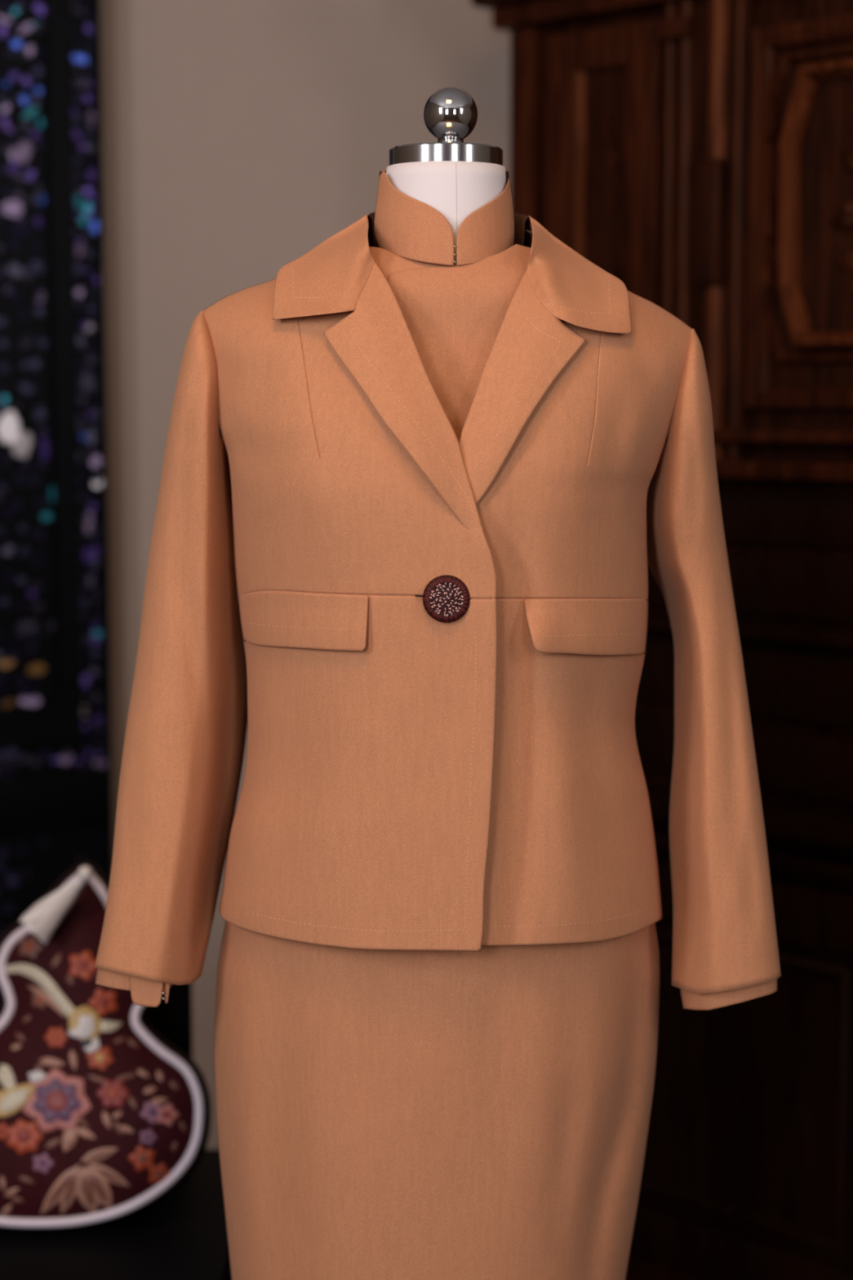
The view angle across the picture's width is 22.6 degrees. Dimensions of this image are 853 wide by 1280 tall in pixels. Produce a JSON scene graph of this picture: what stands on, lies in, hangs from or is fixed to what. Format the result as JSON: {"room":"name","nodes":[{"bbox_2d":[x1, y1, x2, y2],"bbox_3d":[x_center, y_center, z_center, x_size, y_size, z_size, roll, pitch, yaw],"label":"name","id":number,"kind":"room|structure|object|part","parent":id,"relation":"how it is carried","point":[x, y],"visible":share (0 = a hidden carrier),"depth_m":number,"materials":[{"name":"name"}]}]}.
{"room":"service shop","nodes":[
{"label":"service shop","id":0,"kind":"room"},
{"bbox_2d":[100,0,511,1149],"bbox_3d":[0.200,-0.452,3.311,4.000,2.720,0.100,0,6,0],"label":"wall","id":1,"kind":"structure","parent":0,"point":[239,137],"depth_m":3.23,"materials":[{"name":"beige paint"}]},
{"bbox_3d":[0.200,1.191,1.001,4.000,0.060,5.040,0,6,0],"label":"floor","id":2,"kind":"structure","parent":0,"visible":0},
{"bbox_2d":[0,0,113,936],"bbox_3d":[-0.801,-0.242,3.039,0.721,2.359,0.047,-3,7,-28],"label":"window","id":3,"kind":"structure","parent":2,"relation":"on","point":[56,779],"depth_m":3.15,"materials":[{"name":"multicoloured glass"}]},
{"bbox_3d":[-0.777,-0.565,3.001,0.582,1.470,0.016,-3,7,-28],"label":"frame","id":4,"kind":"part","parent":3,"relation":"part of","materials":[{"name":"black paint"}]},
{"bbox_3d":[-0.785,0.255,3.084,0.684,0.075,0.016,-3,7,-28],"label":"rail","id":5,"kind":"part","parent":3,"relation":"part of","materials":[{"name":"black paint"}]},
{"bbox_3d":[-0.489,-0.260,3.207,0.006,2.360,0.042,-3,7,-28],"label":"frame","id":6,"kind":"part","parent":3,"relation":"part of","materials":[{"name":"black paint"}]},
{"bbox_2d":[0,983,231,1279],"bbox_3d":[-0.408,0.700,2.417,0.393,0.617,0.440,0,6,0],"label":"chair","id":7,"kind":"object","parent":2,"relation":"on","point":[182,1235],"visible":0.15,"depth_m":2.34,"materials":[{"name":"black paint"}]},
{"bbox_2d":[0,860,211,1227],"bbox_3d":[-0.413,0.444,2.411,0.342,0.404,0.225,0,6,0],"label":"cushion","id":8,"kind":"object","parent":7,"relation":"on","point":[103,1117],"visible":0.94,"depth_m":2.34,"materials":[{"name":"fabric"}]},
{"bbox_2d":[0,1128,4,1134],"bbox_3d":[-0.463,0.534,2.320,0.007,0.007,0.003,1,6,13],"label":"flower","id":9,"kind":"object","parent":8,"relation":"on","point":[2,1130],"depth_m":2.32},
{"bbox_2d":[17,1130,30,1142],"bbox_3d":[-0.438,0.539,2.318,0.014,0.012,0.004,0,6,0],"label":"flower","id":10,"kind":"object","parent":8,"relation":"on","point":[22,1135],"depth_m":2.32,"materials":[{"name":"fabric"}]},
{"bbox_2d":[25,942,33,951],"bbox_3d":[-0.443,0.342,2.377,0.011,0.007,0.005,3,7,29],"label":"flower","id":11,"kind":"object","parent":8,"relation":"on","point":[28,946],"depth_m":2.38,"materials":[{"name":"red fabric"}]},
{"bbox_2d":[36,996,43,1003],"bbox_3d":[-0.428,0.398,2.359,0.008,0.007,0.002,2,7,22],"label":"flower","id":12,"kind":"object","parent":8,"relation":"on","point":[39,999],"depth_m":2.36,"materials":[{"name":"fabric"}]},
{"bbox_2d":[39,1160,46,1166],"bbox_3d":[-0.416,0.568,2.315,0.008,0.007,0.002,0,6,0],"label":"flower","id":13,"kind":"object","parent":8,"relation":"on","point":[42,1162],"depth_m":2.31,"materials":[{"name":"purple fabric"}]},
{"bbox_2d":[52,1033,59,1040],"bbox_3d":[-0.407,0.436,2.344,0.008,0.007,0.004,0,6,0],"label":"flower","id":14,"kind":"object","parent":8,"relation":"on","point":[55,1037],"depth_m":2.34,"materials":[{"name":"red fabric"}]},
{"bbox_2d":[45,1090,66,1111],"bbox_3d":[-0.403,0.503,2.326,0.024,0.021,0.008,0,6,0],"label":"flower","id":15,"kind":"object","parent":8,"relation":"on","point":[55,1100],"depth_m":2.32,"materials":[{"name":"pink fabric"}]},
{"bbox_2d":[77,960,88,970],"bbox_3d":[-0.380,0.360,2.360,0.012,0.010,0.005,0,6,0],"label":"flower","id":16,"kind":"object","parent":8,"relation":"on","point":[82,965],"depth_m":2.36,"materials":[{"name":"red fabric"}]},
{"bbox_2d":[95,1053,104,1062],"bbox_3d":[-0.358,0.458,2.340,0.010,0.009,0.004,-1,6,-13],"label":"flower","id":17,"kind":"object","parent":8,"relation":"on","point":[100,1057],"depth_m":2.34,"materials":[{"name":"fabric"}]},
{"bbox_2d":[98,997,109,1006],"bbox_3d":[-0.356,0.400,2.357,0.011,0.010,0.003,-2,6,-16],"label":"flower","id":18,"kind":"object","parent":8,"relation":"on","point":[103,1002],"depth_m":2.36,"materials":[{"name":"red fabric"}]},
{"bbox_2d":[107,1088,118,1098],"bbox_3d":[-0.342,0.495,2.330,0.012,0.010,0.005,0,6,0],"label":"flower","id":19,"kind":"object","parent":8,"relation":"on","point":[113,1093],"depth_m":2.33,"materials":[{"name":"red fabric"}]},
{"bbox_2d":[137,1154,146,1163],"bbox_3d":[-0.309,0.565,2.321,0.011,0.009,0.002,-1,6,-11],"label":"flower","id":20,"kind":"object","parent":8,"relation":"on","point":[142,1158],"depth_m":2.32,"materials":[{"name":"orange fabric"}]},
{"bbox_2d":[145,1134,151,1140],"bbox_3d":[-0.303,0.542,2.323,0.007,0.006,0.002,0,6,0],"label":"flower","id":21,"kind":"object","parent":8,"relation":"on","point":[148,1137],"depth_m":2.32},
{"bbox_2d":[148,1107,157,1115],"bbox_3d":[-0.299,0.515,2.329,0.010,0.008,0.003,-2,6,-16],"label":"flower","id":22,"kind":"object","parent":8,"relation":"on","point":[152,1111],"depth_m":2.33,"materials":[{"name":"purple fabric"}]},
{"bbox_2d":[155,1170,164,1178],"bbox_3d":[-0.291,0.584,2.329,0.010,0.010,0.002,-3,7,-25],"label":"flower","id":23,"kind":"object","parent":8,"relation":"on","point":[158,1174],"depth_m":2.33,"materials":[{"name":"orange fabric"}]},
{"bbox_2d":[161,1111,170,1118],"bbox_3d":[-0.284,0.519,2.332,0.010,0.008,0.003,-3,7,-23],"label":"flower","id":24,"kind":"object","parent":8,"relation":"on","point":[165,1114],"depth_m":2.33,"materials":[{"name":"fabric"}]},
{"bbox_3d":[-0.408,0.670,2.414,0.393,0.045,0.440,0,6,0],"label":"seat","id":25,"kind":"part","parent":7,"relation":"part of","materials":[{"name":"black paint"}]},
{"bbox_3d":[-0.442,0.504,2.553,0.322,0.256,0.030,0,6,0],"label":"backrest","id":26,"kind":"part","parent":7,"relation":"part of","materials":[{"name":"black paint"}]},
{"bbox_2d":[386,86,506,264],"bbox_3d":[0.017,0.290,1.921,0.380,1.537,0.380,0,6,0],"label":"mannequin","id":27,"kind":"object","parent":2,"relation":"on","point":[455,178],"visible":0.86,"depth_m":1.79,"materials":[{"name":"white fabric"}]},
{"bbox_2d":[95,168,777,1279],"bbox_3d":[0.009,0.170,1.893,0.607,1.172,0.248,0,6,0],"label":"dress","id":28,"kind":"object","parent":27,"relation":"attached to","point":[484,1114],"visible":0.43,"depth_m":1.82,"materials":[{"name":"brown fabric"}]},
{"bbox_3d":[0.012,0.212,1.851,0.411,1.095,0.156,0,6,0],"label":"panel","id":29,"kind":"part","parent":28,"relation":"part of","materials":[{"name":"orange fabric"}]},
{"bbox_3d":[0.010,0.182,1.953,0.407,1.109,0.132,0,6,0],"label":"panel","id":30,"kind":"part","parent":28,"relation":"part of","materials":[{"name":"orange fabric"}]},
{"bbox_2d":[94,212,781,994],"bbox_3d":[0.011,-0.028,1.852,0.610,0.702,0.305,0,6,-3],"label":"jacket","id":31,"kind":"object","parent":27,"relation":"on","point":[428,646],"visible":0.98,"depth_m":1.77,"materials":[{"name":"brown fabric"}]},
{"bbox_3d":[-0.075,-0.043,1.786,0.111,0.595,0.293,-5,8,-38],"label":"panel","id":32,"kind":"part","parent":31,"relation":"part of","materials":[{"name":"orange fabric"}]},
{"bbox_3d":[0.018,-0.045,1.923,0.427,0.658,0.158,0,6,0],"label":"panel","id":33,"kind":"part","parent":31,"relation":"part of","materials":[{"name":"orange fabric"}]},
{"bbox_3d":[0.115,-0.040,1.794,0.116,0.598,0.279,5,8,40],"label":"panel","id":34,"kind":"part","parent":31,"relation":"part of","materials":[{"name":"orange fabric"}]},
{"bbox_3d":[0.021,-0.425,1.827,0.024,0.011,0.024,0,6,0],"label":"finial post","id":35,"kind":"part","parent":27,"relation":"part of","materials":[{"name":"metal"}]},
{"bbox_2d":[471,0,852,1279],"bbox_3d":[0.731,0.029,2.608,1.500,1.911,0.510,6,8,44],"label":"wardrobe","id":36,"kind":"object","parent":2,"relation":"on","point":[698,153],"visible":0.59,"depth_m":2.66,"materials":[{"name":"brown wood"}]},
{"bbox_3d":[0.742,-0.833,2.528,1.440,0.040,0.480,6,8,44],"label":"cornice","id":37,"kind":"part","parent":36,"relation":"part of","materials":[{"name":"brown wood"}]},
{"bbox_3d":[0.137,-0.529,2.885,0.041,0.580,0.034,6,8,44],"label":"corner post","id":38,"kind":"part","parent":36,"relation":"part of","materials":[{"name":"brown wood"}]},
{"bbox_3d":[0.749,-0.799,2.538,1.400,0.030,0.460,6,8,44],"label":"cornice","id":39,"kind":"part","parent":36,"relation":"part of","materials":[{"name":"brown wood"}]},
{"bbox_3d":[0.237,-0.531,2.776,0.121,0.450,0.012,6,8,44],"label":"panel moulding","id":40,"kind":"part","parent":36,"relation":"part of","materials":[{"name":"brown wood"}]},
{"bbox_3d":[0.235,-0.766,2.766,0.086,0.051,0.034,6,8,44],"label":"rail","id":41,"kind":"part","parent":36,"relation":"part of","materials":[{"name":"brown wood"}]},
{"bbox_3d":[0.240,-0.531,2.796,0.086,0.423,0.018,6,8,44],"label":"panel","id":42,"kind":"part","parent":36,"relation":"part of","materials":[{"name":"brown wood"}]},
{"bbox_3d":[0.367,0.801,2.804,0.470,0.075,0.034,6,8,44],"label":"rail","id":43,"kind":"part","parent":36,"relation":"part of","materials":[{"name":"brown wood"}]},
{"bbox_3d":[0.369,0.143,2.736,0.620,0.077,0.028,6,8,44],"label":"drawer","id":44,"kind":"part","parent":36,"relation":"part of","materials":[{"name":"brown wood"}]},
{"bbox_3d":[0.369,0.045,2.725,0.620,0.087,0.028,6,8,44],"label":"drawer","id":45,"kind":"part","parent":36,"relation":"part of","materials":[{"name":"brown wood"}]},
{"bbox_3d":[0.373,0.564,2.784,0.470,0.400,0.018,6,8,44],"label":"panel","id":46,"kind":"part","parent":36,"relation":"part of","materials":[{"name":"brown wood"}]},
{"bbox_3d":[0.362,0.565,2.773,0.438,0.368,0.014,6,8,44],"label":"panel moulding","id":47,"kind":"part","parent":36,"relation":"part of","materials":[{"name":"brown wood"}]},
{"bbox_3d":[0.604,0.237,2.498,1.380,0.030,0.095,6,8,44],"label":"rail moulding","id":48,"kind":"part","parent":36,"relation":"part of","materials":[{"name":"brown wood"}]},
{"bbox_3d":[0.612,0.007,2.482,1.380,0.018,0.072,6,8,44],"label":"rail moulding","id":49,"kind":"part","parent":36,"relation":"part of","materials":[{"name":"brown wood"}]},
{"bbox_3d":[0.369,-0.074,2.713,0.620,0.072,0.028,6,8,44],"label":"drawer","id":50,"kind":"part","parent":36,"relation":"part of","materials":[{"name":"brown wood"}]},
{"bbox_3d":[0.611,0.286,2.511,1.380,0.020,0.075,6,8,44],"label":"rail moulding","id":51,"kind":"part","parent":36,"relation":"part of","materials":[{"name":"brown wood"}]},
{"bbox_3d":[0.367,0.329,2.753,0.470,0.075,0.034,6,8,44],"label":"rail","id":52,"kind":"part","parent":36,"relation":"part of","materials":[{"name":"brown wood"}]},
{"bbox_3d":[0.613,-0.233,2.458,1.380,0.016,0.070,6,8,44],"label":"rail moulding","id":53,"kind":"part","parent":36,"relation":"part of","materials":[{"name":"brown wood"}]},
{"bbox_3d":[0.608,-0.192,2.457,1.380,0.022,0.085,6,8,44],"label":"rail moulding","id":54,"kind":"part","parent":36,"relation":"part of","materials":[{"name":"brown wood"}]},
{"bbox_3d":[0.369,-0.157,2.704,0.620,0.062,0.028,6,8,44],"label":"drawer","id":55,"kind":"part","parent":36,"relation":"part of","materials":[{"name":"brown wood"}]},
{"bbox_3d":[0.590,-0.278,2.472,0.484,0.018,0.034,6,8,44],"label":"rail","id":56,"kind":"part","parent":36,"relation":"part of","materials":[{"name":"brown wood"}]},
{"bbox_3d":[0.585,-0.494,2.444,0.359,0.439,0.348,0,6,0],"label":"panel moulding","id":57,"kind":"part","parent":36,"relation":"part of","materials":[{"name":"brown wood"}]},
{"bbox_3d":[0.590,-0.717,2.426,0.484,0.018,0.034,6,8,44],"label":"rail","id":58,"kind":"part","parent":36,"relation":"part of","materials":[{"name":"brown wood"}]},
{"bbox_3d":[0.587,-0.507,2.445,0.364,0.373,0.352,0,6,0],"label":"octagon moulding","id":59,"kind":"part","parent":36,"relation":"part of","materials":[{"name":"brown wood"}]},
{"bbox_3d":[0.596,-0.498,2.455,0.484,0.423,0.018,6,8,44],"label":"panel","id":60,"kind":"part","parent":36,"relation":"part of","materials":[{"name":"brown wood"}]},
{"bbox_3d":[0.578,-0.505,2.435,0.420,0.340,0.026,6,8,44],"label":"octagon moulding","id":61,"kind":"part","parent":36,"relation":"part of","materials":[{"name":"brown wood"}]}
]}

